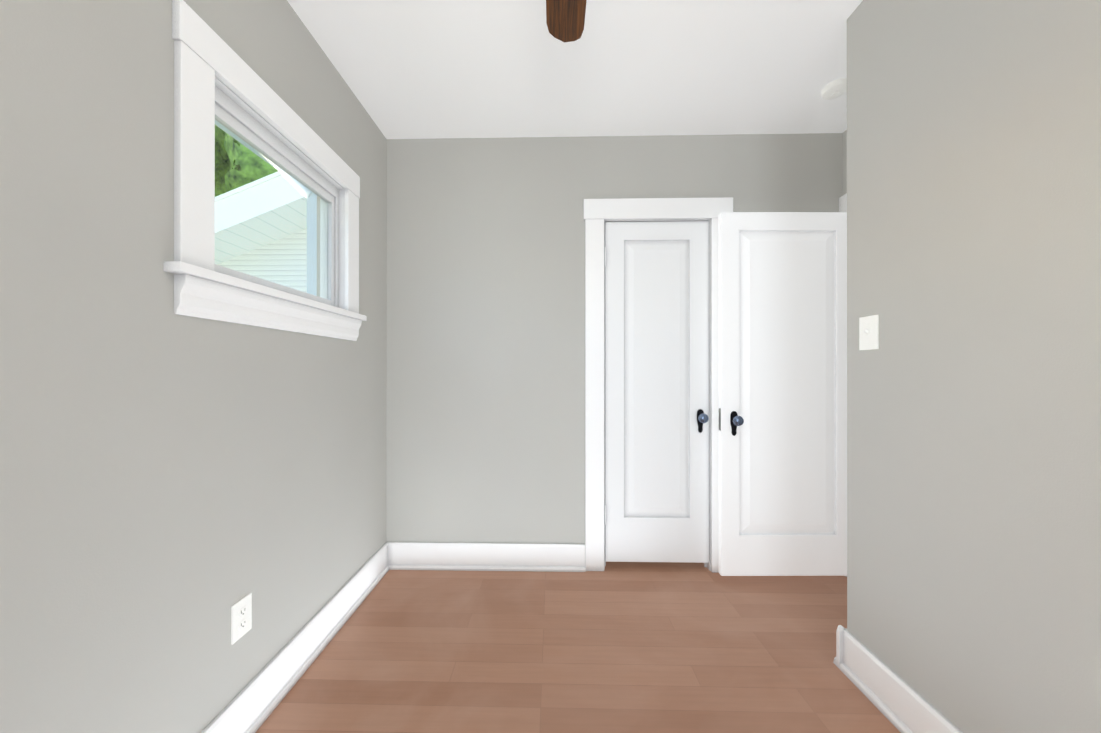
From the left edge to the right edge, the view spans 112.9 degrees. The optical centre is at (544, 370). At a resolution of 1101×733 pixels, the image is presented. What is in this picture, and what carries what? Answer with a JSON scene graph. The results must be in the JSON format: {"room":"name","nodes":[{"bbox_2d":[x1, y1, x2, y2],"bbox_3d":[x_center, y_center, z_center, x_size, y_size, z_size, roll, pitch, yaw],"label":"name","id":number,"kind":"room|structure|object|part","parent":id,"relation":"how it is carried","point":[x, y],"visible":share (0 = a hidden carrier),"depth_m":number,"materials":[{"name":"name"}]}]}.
{"room":"empty bedroom","nodes":[
{"label":"empty bedroom","id":0,"kind":"room"},
{"bbox_2d":[0,0,386,732],"bbox_3d":[-1.051,-0.103,-0.463,0.140,2.500,5.440,0,0,1],"label":"wall","id":1,"kind":"structure","parent":0,"point":[174,488],"depth_m":0.87,"materials":[{"name":"paint"}]},
{"bbox_2d":[231,593,251,644],"bbox_3d":[-0.943,0.772,1.138,0.007,0.115,0.070,0,0,1],"label":"electrical outlet","id":2,"kind":"object","parent":1,"relation":"attached to","point":[241,617],"visible":1,"depth_m":1.13,"materials":[{"name":"white plastic"}]},
{"bbox_2d":[163,0,366,340],"bbox_3d":[-0.970,-0.547,1.366,0.145,0.808,0.910,0,0,1],"label":"window","id":3,"kind":"structure","parent":1,"relation":"in","point":[205,54],"depth_m":1.15,"materials":[{"name":"paint"}]},
{"bbox_2d":[201,542,392,732],"bbox_3d":[-0.967,1.073,-0.466,0.032,0.148,5.203,0,0,1],"label":"baseboard","id":4,"kind":"structure","parent":1,"relation":"attached to","point":[246,713],"depth_m":1.36,"materials":[{"name":"paint"}]},
{"bbox_2d":[215,120,316,295],"bbox_3d":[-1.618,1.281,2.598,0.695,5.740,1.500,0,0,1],"label":"window frame","id":5,"kind":"structure","parent":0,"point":[310,204],"depth_m":2.07,"materials":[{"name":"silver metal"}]},
{"bbox_2d":[287,0,862,138],"bbox_3d":[0.981,-1.403,-0.165,4.190,0.100,6.120,0,0,1],"label":"ceiling","id":6,"kind":"structure","parent":0,"point":[423,69],"depth_m":1.62,"materials":[{"name":"white paint"}]},
{"bbox_2d":[546,0,586,42],"bbox_3d":[0.052,-1.147,0.599,1.279,0.410,1.226,0,0,1],"label":"ceiling fan","id":7,"kind":"object","parent":6,"relation":"hanging from","point":[565,20],"visible":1,"depth_m":1.13,"materials":[{"name":"brown wood"}]},
{"bbox_2d":[821,78,846,99],"bbox_3d":[1.387,-1.332,1.742,0.112,0.036,0.112,0,0,1],"label":"smoke detector","id":8,"kind":"object","parent":6,"relation":"attached to","point":[836,88],"visible":0.94,"depth_m":1.72,"materials":[{"name":"white plastic"}]},
{"bbox_2d":[256,562,900,732],"bbox_3d":[0.981,1.197,-0.168,4.190,0.100,6.120,0,0,1],"label":"floor","id":9,"kind":"structure","parent":0,"point":[649,647],"depth_m":1.46,"materials":[{"name":"brown wood"}]},
{"bbox_2d":[386,133,841,543],"bbox_3d":[1.030,-0.100,2.153,4.190,2.500,0.120,0,0,1],"label":"wall","id":10,"kind":"structure","parent":0,"point":[485,414],"depth_m":2.12,"materials":[{"name":"paint"}]},
{"bbox_2d":[393,542,585,571],"bbox_3d":[-0.318,1.076,2.106,1.100,0.148,0.032,0,0,1],"label":"baseboard","id":11,"kind":"structure","parent":10,"relation":"attached to","point":[452,556],"depth_m":2.10,"materials":[{"name":"paint"}]},
{"bbox_2d":[604,247,605,524],"bbox_3d":[0.346,0.090,2.101,0.013,1.596,0.013,0,0,1],"label":"closet door hinges","id":12,"kind":"object","parent":10,"relation":"attached to","point":[605,266],"visible":0.98,"depth_m":2.10,"materials":[{"name":"paint"}]},
{"bbox_2d":[605,221,708,562],"bbox_3d":[0.644,0.125,2.087,0.593,1.960,0.098,0,0,1],"label":"closet door","id":13,"kind":"structure","parent":10,"relation":"in","point":[657,390],"depth_m":2.10,"materials":[{"name":"paint"}]},
{"bbox_3d":[0.890,0.292,2.064,0.056,0.135,0.063,0,0,1],"label":"knob","id":14,"kind":"part","parent":13,"relation":"part of","materials":[{"name":"black metal"}]},
{"bbox_2d":[583,197,732,572],"bbox_3d":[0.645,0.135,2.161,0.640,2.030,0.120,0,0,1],"label":"door frame","id":15,"kind":"structure","parent":10,"relation":"attached to","point":[708,565],"depth_m":2.10,"materials":[{"name":"paint"}]},
{"bbox_2d":[842,130,846,195],"bbox_3d":[1.742,-0.101,1.518,0.120,2.500,1.120,0,0,1],"label":"wall","id":16,"kind":"structure","parent":0,"point":[844,162],"depth_m":2.06,"materials":[{"name":"paint"}]},
{"bbox_2d":[718,212,846,575],"bbox_3d":[1.323,0.130,1.975,0.734,1.980,0.098,0,0,0],"label":"entry door","id":17,"kind":"structure","parent":16,"relation":"in","point":[782,385],"depth_m":1.99,"materials":[{"name":"paint"}]},
{"bbox_3d":[1.006,0.284,1.970,0.100,0.148,0.092,0,0,0],"label":"knob","id":18,"kind":"part","parent":17,"relation":"part of","materials":[{"name":"black metal"}]},
{"bbox_2d":[839,193,846,576],"bbox_3d":[1.677,0.085,1.738,0.024,2.130,0.685,0,0,1],"label":"door frame","id":19,"kind":"structure","parent":16,"relation":"attached to","point":[843,203],"depth_m":2.04,"materials":[{"name":"paint"}]},
{"bbox_2d":[847,0,1100,732],"bbox_3d":[1.372,-0.104,-0.916,0.516,2.500,4.637,0,0,1],"label":"wall","id":20,"kind":"structure","parent":0,"point":[974,379],"depth_m":0.97,"materials":[{"name":"paint"}]},
{"bbox_2d":[859,315,878,349],"bbox_3d":[1.152,-0.133,1.307,0.018,0.120,0.075,0,0,1],"label":"light switch","id":21,"kind":"object","parent":20,"relation":"attached to","point":[868,332],"visible":1,"depth_m":1.30,"materials":[{"name":"white plastic"}]},
{"bbox_2d":[833,625,962,732],"bbox_3d":[1.142,1.075,1.128,0.031,0.148,0.618,0,0,1],"label":"baseboard","id":22,"kind":"structure","parent":20,"relation":"attached to","point":[898,702],"depth_m":1.22,"materials":[{"name":"paint"}]},
{"label":"outside","id":23,"kind":"structure","parent":0,"visible":0},
{"bbox_3d":[-9.827,4.260,10.121,70.000,0.200,70.000,0,0,1],"label":"ground","id":24,"kind":"structure","parent":23,"visible":0},
{"bbox_2d":[215,125,277,196],"bbox_3d":[-12.303,-4.700,14.986,10.324,17.733,7.920,0,0,1],"label":"tree","id":25,"kind":"object","parent":24,"relation":"on","point":[230,160],"depth_m":11.68,"materials":[{"name":"green plant"}]},
{"bbox_2d":[215,172,306,292],"bbox_3d":[-3.288,-0.155,11.897,9.800,8.636,9.880,0,0,1],"label":"house","id":26,"kind":"structure","parent":24,"relation":"on","point":[277,253],"depth_m":7.52,"materials":[{"name":"white"}]}
]}

